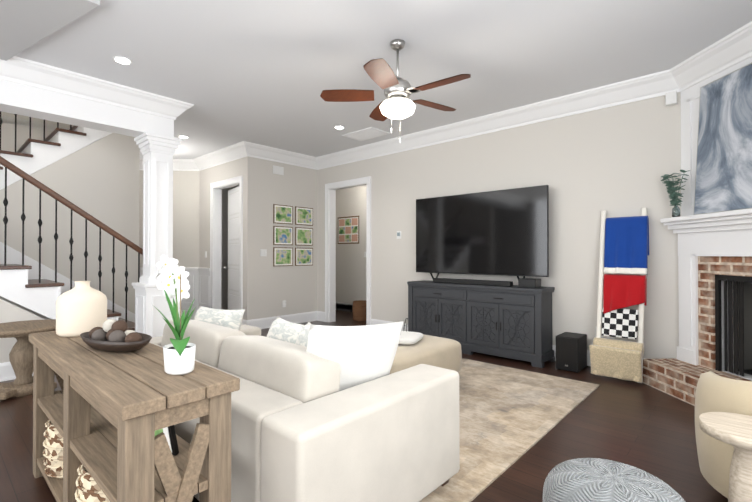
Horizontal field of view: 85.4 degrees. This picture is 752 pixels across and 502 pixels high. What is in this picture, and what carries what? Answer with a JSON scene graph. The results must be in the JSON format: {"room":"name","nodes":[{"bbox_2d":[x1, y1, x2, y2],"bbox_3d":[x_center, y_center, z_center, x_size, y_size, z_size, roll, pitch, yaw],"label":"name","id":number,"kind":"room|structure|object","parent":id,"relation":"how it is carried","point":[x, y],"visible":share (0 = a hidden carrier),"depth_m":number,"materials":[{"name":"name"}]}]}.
{"room":"living room","nodes":[
{"label":"living room","id":0,"kind":"room"},
{"bbox_2d":[0,299,44,362],"bbox_3d":[-3.548,0.666,4.247,0.029,1.251,1.760,0,-1,42],"label":"wall","id":1,"kind":"structure","parent":0,"point":[9,312],"depth_m":4.08,"materials":[{"name":"grey paint"}]},
{"bbox_2d":[0,362,32,381],"bbox_3d":[-3.580,1.200,4.171,0.020,0.180,1.610,0,-1,42],"label":"baseboard","id":2,"kind":"structure","parent":1,"relation":"attached to","point":[7,373],"depth_m":4.06,"materials":[{"name":"white"}]},
{"bbox_2d":[1,111,73,151],"bbox_3d":[-3.568,-1.662,3.802,0.280,5.900,3.410,0,-1,42],"label":"wall","id":3,"kind":"structure","parent":0,"point":[8,136],"depth_m":3.83,"materials":[{"name":"grey paint"}]},
{"bbox_2d":[0,0,99,60],"bbox_3d":[-3.862,-1.751,1.997,1.710,0.050,3.860,0,-1,42],"label":"ceiling","id":4,"kind":"structure","parent":0,"point":[25,24],"depth_m":3.01,"materials":[{"name":"grey paint"}]},
{"bbox_2d":[0,133,139,319],"bbox_3d":[-4.507,-0.223,4.691,0.100,3.034,3.200,0,-1,42],"label":"wall","id":5,"kind":"structure","parent":0,"point":[99,180],"depth_m":5.40,"materials":[{"name":"grey paint"}]},
{"bbox_2d":[0,79,173,136],"bbox_3d":[-4.206,-1.562,3.098,0.280,0.410,5.030,0,-1,42],"label":"header beam","id":6,"kind":"structure","parent":0,"point":[25,100],"depth_m":4.19,"materials":[{"name":"white"}]},
{"bbox_2d":[0,56,193,120],"bbox_3d":[-4.150,-1.673,3.160,0.610,0.189,5.195,0,-1,42],"label":"crown molding","id":7,"kind":"structure","parent":6,"relation":"attached to","point":[20,70],"depth_m":4.16,"materials":[{"name":"white wood"}]},
{"bbox_2d":[139,170,199,267],"bbox_3d":[-4.053,-0.207,7.884,1.500,3.050,0.140,0,0,-3],"label":"wall","id":8,"kind":"structure","parent":0,"point":[186,185],"depth_m":7.83,"materials":[{"name":"grey paint"}]},
{"bbox_2d":[140,268,198,319],"bbox_3d":[-4.049,0.817,7.789,1.300,1.000,0.035,0,0,-3],"label":"trim","id":9,"kind":"structure","parent":8,"relation":"attached to","point":[192,278],"depth_m":7.82,"materials":[{"name":"white wood"}]},
{"bbox_2d":[199,156,254,319],"bbox_3d":[-2.758,-0.211,7.357,1.890,3.050,0.140,0,-1,42],"label":"wall","id":10,"kind":"structure","parent":0,"point":[244,167],"depth_m":7.04,"materials":[{"name":"grey paint"}]},
{"bbox_2d":[198,268,209,307],"bbox_3d":[-3.228,0.816,7.658,0.497,1.000,0.035,0,-1,42],"label":"wainscoting","id":11,"kind":"structure","parent":10,"relation":"attached to","point":[204,287],"depth_m":7.66,"materials":[{"name":"white wood"}]},
{"bbox_2d":[210,176,242,324],"bbox_3d":[-2.582,0.033,7.177,1.110,2.560,0.168,0,-1,42],"label":"door frame","id":12,"kind":"structure","parent":10,"relation":"attached to","point":[217,187],"depth_m":7.45,"materials":[{"name":"white wood"}]},
{"bbox_2d":[224,186,238,309],"bbox_3d":[-2.533,0.089,7.225,0.133,2.432,0.895,0,-1,-35],"label":"closet door","id":13,"kind":"structure","parent":10,"relation":"in","point":[233,249],"depth_m":7.27,"materials":[{"name":"white wood"}]},
{"bbox_2d":[255,158,316,318],"bbox_3d":[-1.616,-0.211,7.313,0.140,3.050,1.330,0,-1,42],"label":"wall","id":14,"kind":"structure","parent":0,"point":[294,287],"depth_m":7.16,"materials":[{"name":"grey paint"}]},
{"bbox_2d":[260,249,266,255],"bbox_3d":[-1.898,0.030,6.886,0.013,0.120,0.120,0,-1,42],"label":"light switch","id":15,"kind":"object","parent":14,"relation":"attached to","point":[263,252],"visible":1,"depth_m":6.88,"materials":[{"name":"white plastic"}]},
{"bbox_2d":[273,165,283,174],"bbox_3d":[-1.705,-1.408,7.113,0.008,0.140,0.220,0,-1,42],"label":"vent box","id":16,"kind":"object","parent":14,"relation":"attached to","point":[278,170],"visible":1,"depth_m":7.11,"materials":[{"name":"white plastic"}]},
{"bbox_2d":[245,311,318,328],"bbox_3d":[-1.617,1.223,7.197,0.040,0.180,1.490,0,-1,42],"label":"baseboard","id":17,"kind":"structure","parent":14,"relation":"attached to","point":[267,322],"depth_m":7.26,"materials":[{"name":"white wood"}]},
{"bbox_2d":[273,204,292,224],"bbox_3d":[-1.632,-0.642,7.176,0.021,0.330,0.400,0,-1,42],"label":"picture frame","id":18,"kind":"object","parent":14,"relation":"attached to","point":[282,214],"visible":0.98,"depth_m":7.15,"materials":[{"name":"green paper"}]},
{"bbox_2d":[273,226,292,244],"bbox_3d":[-1.632,-0.267,7.173,0.021,0.330,0.400,0,-1,42],"label":"picture frame","id":19,"kind":"object","parent":14,"relation":"attached to","point":[282,235],"visible":0.98,"depth_m":7.15,"materials":[{"name":"paper"}]},
{"bbox_2d":[273,247,292,265],"bbox_3d":[-1.632,0.102,7.170,0.021,0.330,0.400,0,-1,42],"label":"picture frame","id":20,"kind":"object","parent":14,"relation":"attached to","point":[282,256],"visible":0.91,"depth_m":7.15,"materials":[{"name":"paper"}]},
{"bbox_2d":[295,206,312,225],"bbox_3d":[-1.323,-0.640,7.517,0.021,0.330,0.400,0,-1,42],"label":"picture frame","id":21,"kind":"object","parent":14,"relation":"attached to","point":[303,215],"visible":1,"depth_m":7.49,"materials":[{"name":"paper"}]},
{"bbox_2d":[295,227,312,245],"bbox_3d":[-1.323,-0.265,7.514,0.021,0.330,0.400,0,-1,42],"label":"picture frame","id":22,"kind":"object","parent":14,"relation":"attached to","point":[303,236],"visible":0.95,"depth_m":7.49,"materials":[{"name":"green paper"}]},
{"bbox_2d":[295,248,312,265],"bbox_3d":[-1.323,0.105,7.511,0.021,0.330,0.400,0,-1,42],"label":"picture frame","id":23,"kind":"object","parent":14,"relation":"attached to","point":[303,256],"visible":0.93,"depth_m":7.49,"materials":[{"name":"brown wood"}]},
{"bbox_2d":[336,185,366,303],"bbox_3d":[-0.301,-0.201,8.733,3.700,3.050,0.140,0,-1,42],"label":"wall","id":24,"kind":"structure","parent":0,"point":[351,272],"depth_m":8.83,"materials":[{"name":"white paint"}]},
{"bbox_2d":[336,302,352,311],"bbox_3d":[-0.355,1.234,8.663,3.420,0.180,0.020,0,-1,42],"label":"baseboard","id":25,"kind":"structure","parent":24,"relation":"attached to","point":[347,307],"depth_m":8.97,"materials":[{"name":"black"}]},
{"bbox_2d":[338,216,358,243],"bbox_3d":[-0.603,-0.455,8.923,0.680,0.600,0.023,0,-1,42],"label":"photo collage","id":26,"kind":"object","parent":24,"relation":"attached to","point":[348,229],"visible":1,"depth_m":8.91,"materials":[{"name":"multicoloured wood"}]},
{"bbox_2d":[0,310,727,501],"bbox_3d":[-2.391,1.340,4.110,13.000,0.100,13.000,0,-1,42],"label":"floor","id":27,"kind":"structure","parent":0,"point":[646,428],"depth_m":2.74,"materials":[{"name":"brown wood"}]},
{"bbox_2d":[0,319,56,399],"bbox_3d":[-3.214,0.982,3.726,0.640,0.610,0.640,0,-1,42],"label":"round pedestal table","id":28,"kind":"object","parent":27,"relation":"on","point":[21,360],"visible":0.79,"depth_m":3.65,"materials":[{"name":"brown wood"}]},
{"bbox_2d":[0,125,134,330],"bbox_3d":[-4.466,-0.321,4.676,2.078,3.230,3.228,0,-1,42],"label":"staircase","id":29,"kind":"structure","parent":27,"relation":"on","point":[20,284],"depth_m":4.89,"materials":[{"name":"white wood"}]},
{"bbox_2d":[0,111,71,138],"bbox_3d":[-4.178,-1.848,5.066,0.065,2.107,1.802,0,-1,42],"label":"stair railing","id":30,"kind":"object","parent":29,"relation":"attached to","point":[1,121],"depth_m":4.99,"materials":[{"name":"black metal"}]},
{"bbox_2d":[0,132,142,322],"bbox_3d":[-3.405,-0.127,4.429,0.068,2.074,1.717,0,-1,42],"label":"stair railing","id":31,"kind":"object","parent":29,"relation":"attached to","point":[6,164],"depth_m":4.42,"materials":[{"name":"black metal"}]},
{"bbox_2d":[29,331,239,501],"bbox_3d":[-1.254,0.874,1.928,1.680,0.800,0.386,0,-1,42],"label":"console table","id":32,"kind":"object","parent":27,"relation":"on","point":[106,414],"visible":0.79,"depth_m":1.49,"materials":[{"name":"brown wood"}]},
{"bbox_2d":[43,420,62,478],"bbox_3d":[-1.594,1.030,2.222,0.347,0.270,0.347,0,-1,42],"label":"vase","id":33,"kind":"object","parent":32,"relation":"on","point":[53,451],"visible":0.25,"depth_m":2.07,"materials":[{"name":"beige ceramic"}]},
{"bbox_2d":[56,281,106,336],"bbox_3d":[-1.696,0.325,2.353,0.240,0.302,0.240,0,-1,42],"label":"ceramic jug","id":34,"kind":"object","parent":32,"relation":"on","point":[81,306],"visible":0.9,"depth_m":2.26,"materials":[{"name":"beige ceramic"}]},
{"bbox_2d":[75,463,109,501],"bbox_3d":[-1.090,1.027,1.765,0.347,0.270,0.347,0,-1,42],"label":"vase","id":35,"kind":"object","parent":32,"relation":"on","point":[88,489],"visible":0.17,"depth_m":1.62,"materials":[{"name":"beige ceramic"}]},
{"bbox_2d":[80,319,151,351],"bbox_3d":[-1.260,0.402,1.970,0.470,0.142,0.210,0,0,28],"label":"decorative bowl","id":36,"kind":"object","parent":32,"relation":"on","point":[112,335],"visible":1,"depth_m":1.90,"materials":[{"name":"brown wood"}]},
{"bbox_2d":[155,425,178,455],"bbox_3d":[-0.873,0.726,1.642,0.140,0.190,0.021,0,11,17],"label":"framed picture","id":37,"kind":"object","parent":32,"relation":"on","point":[169,432],"visible":0.29,"depth_m":1.62,"materials":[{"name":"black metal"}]},
{"bbox_2d":[154,255,195,374],"bbox_3d":[-0.808,0.243,1.623,0.354,0.454,0.157,0,-1,42],"label":"orchid pot","id":38,"kind":"object","parent":32,"relation":"on","point":[179,351],"visible":1,"depth_m":1.61,"materials":[{"name":"white ceramic"}]},
{"bbox_2d":[132,132,181,337],"bbox_3d":[-2.600,-0.025,4.857,0.430,2.640,0.430,0,-1,42],"label":"square column","id":39,"kind":"structure","parent":27,"relation":"on","point":[157,151],"depth_m":4.74,"materials":[{"name":"white wood"}]},
{"bbox_2d":[352,300,365,320],"bbox_3d":[-0.290,1.137,7.768,0.337,0.360,0.337,0,-1,42],"label":"basket","id":40,"kind":"object","parent":27,"relation":"on","point":[359,310],"visible":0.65,"depth_m":7.63,"materials":[{"name":"brown"}]},
{"bbox_2d":[408,280,482,354],"bbox_3d":[0.955,0.886,5.578,0.989,0.830,0.407,0,-1,42],"label":"base cabinet","id":41,"kind":"object","parent":27,"relation":"on","point":[438,310],"depth_m":5.39,"materials":[{"name":"grey wood"}]},
{"bbox_2d":[433,278,512,286],"bbox_3d":[1.211,0.397,5.231,1.100,0.061,0.090,0,-1,42],"label":"soundbar","id":42,"kind":"object","parent":41,"relation":"on","point":[476,282],"visible":1,"depth_m":5.15,"materials":[{"name":"black plastic"}]},
{"bbox_2d":[416,185,548,278],"bbox_3d":[1.287,-0.166,5.319,1.880,1.180,0.238,0,-1,42],"label":"tv","id":43,"kind":"object","parent":41,"relation":"on","point":[505,232],"visible":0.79,"depth_m":5.18,"materials":[{"name":"black plastic"}]},
{"bbox_2d":[371,319,644,365],"bbox_3d":[1.350,1.210,5.497,3.880,0.180,0.020,0,-1,42],"label":"baseboard","id":44,"kind":"structure","parent":27,"relation":"on","point":[373,321],"depth_m":6.30,"materials":[{"name":"white"}]},
{"bbox_2d":[419,358,598,501],"bbox_3d":[-0.146,1.283,4.100,3.660,0.012,2.740,0,-1,42],"label":"rug","id":45,"kind":"object","parent":27,"relation":"on","point":[508,417],"visible":0.25,"depth_m":3.15,"materials":[{"name":"beige carpet"}]},
{"bbox_2d":[149,306,459,501],"bbox_3d":[-0.725,0.808,2.587,2.240,0.916,1.105,0,-1,42],"label":"sofa","id":46,"kind":"object","parent":45,"relation":"on","point":[320,413],"visible":0.83,"depth_m":1.87,"materials":[{"name":"fabric"}]},
{"bbox_2d":[389,334,461,373],"bbox_3d":[0.089,1.051,3.855,1.120,0.445,1.050,0,-1,42],"label":"ottoman","id":47,"kind":"object","parent":45,"relation":"on","point":[441,352],"visible":0.21,"depth_m":3.54,"materials":[{"name":"fabric"}]},
{"bbox_2d":[399,331,422,344],"bbox_3d":[0.154,0.790,3.764,0.520,0.070,0.380,0,0,22],"label":"pillow","id":48,"kind":"object","parent":47,"relation":"on","point":[407,337],"visible":0.38,"depth_m":3.61,"materials":[{"name":"white fabric"}]},
{"bbox_2d":[471,285,554,367],"bbox_3d":[1.600,0.881,4.993,0.989,0.830,0.407,0,-1,42],"label":"base cabinet","id":49,"kind":"object","parent":27,"relation":"on","point":[513,322],"depth_m":4.76,"materials":[{"name":"grey wood"}]},
{"bbox_2d":[518,278,540,287],"bbox_3d":[1.803,0.374,4.782,0.200,0.099,0.180,0,-1,42],"label":"cable box","id":50,"kind":"object","parent":49,"relation":"on","point":[529,282],"visible":1,"depth_m":4.72,"materials":[{"name":"black plastic"}]},
{"bbox_2d":[556,332,586,372],"bbox_3d":[2.144,1.108,4.476,0.230,0.370,0.328,0,-1,42],"label":"subwoofer","id":51,"kind":"object","parent":27,"relation":"on","point":[571,351],"visible":1,"depth_m":4.37,"materials":[{"name":"black plastic"}]},
{"bbox_2d":[543,458,684,501],"bbox_3d":[0.965,1.092,1.649,0.540,0.350,0.540,0,-1,42],"label":"knit pouf","id":52,"kind":"object","parent":27,"relation":"on","point":[588,480],"visible":1,"depth_m":1.63,"materials":[{"name":"grey fabric"}]},
{"bbox_2d":[589,208,648,382],"bbox_3d":[2.482,0.418,4.151,0.461,1.723,0.458,0,-1,42],"label":"blanket ladder","id":53,"kind":"object","parent":27,"relation":"on","point":[624,246],"visible":1,"depth_m":4.12,"materials":[{"name":"white"}]},
{"bbox_2d":[643,358,750,405],"bbox_3d":[2.850,1.165,3.123,0.397,0.235,1.749,0,0,-3],"label":"hearth","id":54,"kind":"object","parent":27,"relation":"on","point":[676,378],"visible":0.38,"depth_m":3.63,"materials":[{"name":"red brick"}]},
{"bbox_2d":[660,208,751,370],"bbox_3d":[2.941,0.362,3.120,0.217,1.370,1.776,0,0,-3],"label":"fireplace mantel","id":55,"kind":"object","parent":54,"relation":"on","point":[714,249],"visible":1,"depth_m":3.65,"materials":[{"name":"white wood"}]},
{"bbox_2d":[661,170,689,216],"bbox_3d":[2.840,-0.538,3.896,0.171,0.440,0.301,0,0,-3],"label":"vase","id":56,"kind":"object","parent":55,"relation":"on","point":[673,195],"visible":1,"depth_m":3.87,"materials":[{"name":"clear glass"}]},
{"bbox_2d":[693,63,751,214],"bbox_3d":[2.980,-0.913,3.150,0.044,1.180,1.160,4,-1,-3],"label":"canvas art","id":57,"kind":"object","parent":55,"relation":"on","point":[723,179],"visible":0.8,"depth_m":3.44,"materials":[{"name":"grey fabric"}]},
{"bbox_2d":[724,281,743,376],"bbox_3d":[3.080,0.651,3.150,0.018,0.786,0.842,0,0,-3],"label":"fireplace screen","id":58,"kind":"object","parent":54,"relation":"on","point":[730,332],"visible":1,"depth_m":3.49,"materials":[{"name":"black metal"}]},
{"bbox_2d":[695,371,751,498],"bbox_3d":[2.143,0.886,1.919,0.979,0.765,0.940,0,0,-18],"label":"barrel armchair","id":59,"kind":"object","parent":27,"relation":"on","point":[715,392],"visible":0.71,"depth_m":1.98,"materials":[{"name":"fabric"}]},
{"bbox_2d":[699,412,751,501],"bbox_3d":[1.530,0.997,1.677,0.310,0.550,0.310,0,-1,42],"label":"round side table","id":60,"kind":"object","parent":27,"relation":"on","point":[734,430],"visible":1,"depth_m":1.66,"materials":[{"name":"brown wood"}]},
{"bbox_2d":[2,0,751,158],"bbox_3d":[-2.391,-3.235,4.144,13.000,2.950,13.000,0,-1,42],"label":"ceiling","id":61,"kind":"structure","parent":0,"point":[264,72],"depth_m":3.64,"materials":[{"name":"white paint"}]},
{"bbox_2d":[113,56,131,63],"bbox_3d":[-2.337,-1.757,3.760,0.149,0.010,0.149,0,0,3],"label":"recessed light","id":62,"kind":"object","parent":61,"relation":"in","point":[121,60],"depth_m":3.75,"materials":[{"name":"white plastic"}]},
{"bbox_2d":[342,127,389,140],"bbox_3d":[-0.150,-1.737,6.083,0.600,0.015,0.400,0,-1,42],"label":"ceiling vent","id":63,"kind":"object","parent":61,"relation":"in","point":[366,133],"visible":0.98,"depth_m":6.05,"materials":[{"name":"white metal"}]},
{"bbox_2d":[320,39,470,143],"bbox_3d":[0.226,-1.330,3.441,1.233,0.870,1.251,0,-1,42],"label":"ceiling fan","id":64,"kind":"object","parent":61,"relation":"hanging from","point":[398,103],"visible":1,"depth_m":3.38,"materials":[{"name":"brown wood"}]},
{"bbox_2d":[317,92,680,358],"bbox_3d":[0.800,-0.220,6.115,8.850,3.050,0.140,0,-1,42],"label":"wall","id":65,"kind":"structure","parent":0,"point":[613,161],"depth_m":4.75,"materials":[{"name":"grey paint"}]},
{"bbox_2d":[325,176,370,324],"bbox_3d":[-0.459,0.033,7.255,1.150,2.560,0.196,0,-1,42],"label":"door frame","id":66,"kind":"structure","parent":65,"relation":"attached to","point":[330,251],"depth_m":7.52,"materials":[{"name":"white wood"}]},
{"bbox_2d":[397,231,400,238],"bbox_3d":[0.358,-0.253,6.408,0.090,0.120,0.020,0,-1,42],"label":"thermostat","id":67,"kind":"object","parent":65,"relation":"attached to","point":[398,234],"visible":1,"depth_m":6.40,"materials":[{"name":"white plastic"}]},
{"bbox_2d":[139,21,751,170],"bbox_3d":[-2.287,-1.671,3.397,9.479,0.189,8.050,0,-1,42],"label":"crown molding","id":68,"kind":"structure","parent":65,"relation":"attached to","point":[729,50],"depth_m":4.93,"materials":[{"name":"white wood"}]},
{"bbox_2d":[665,91,676,106],"bbox_3d":[2.933,-1.510,4.047,0.090,0.120,0.069,0,-1,42],"label":"speaker","id":69,"kind":"object","parent":65,"relation":"attached to","point":[670,98],"visible":1,"depth_m":4.02,"materials":[{"name":"white plastic"}]},
{"bbox_2d":[681,56,751,380],"bbox_3d":[3.341,-0.242,3.155,0.580,3.050,2.254,0,0,-3],"label":"wall","id":70,"kind":"structure","parent":0,"point":[690,92],"depth_m":3.81,"materials":[{"name":"white paint"}]},
{"bbox_2d":[687,94,699,207],"bbox_3d":[3.044,-0.942,3.146,0.013,1.050,1.554,0,0,-3],"label":"trim","id":71,"kind":"structure","parent":70,"relation":"attached to","point":[690,204],"depth_m":3.90,"materials":[{"name":"white"}]}
]}

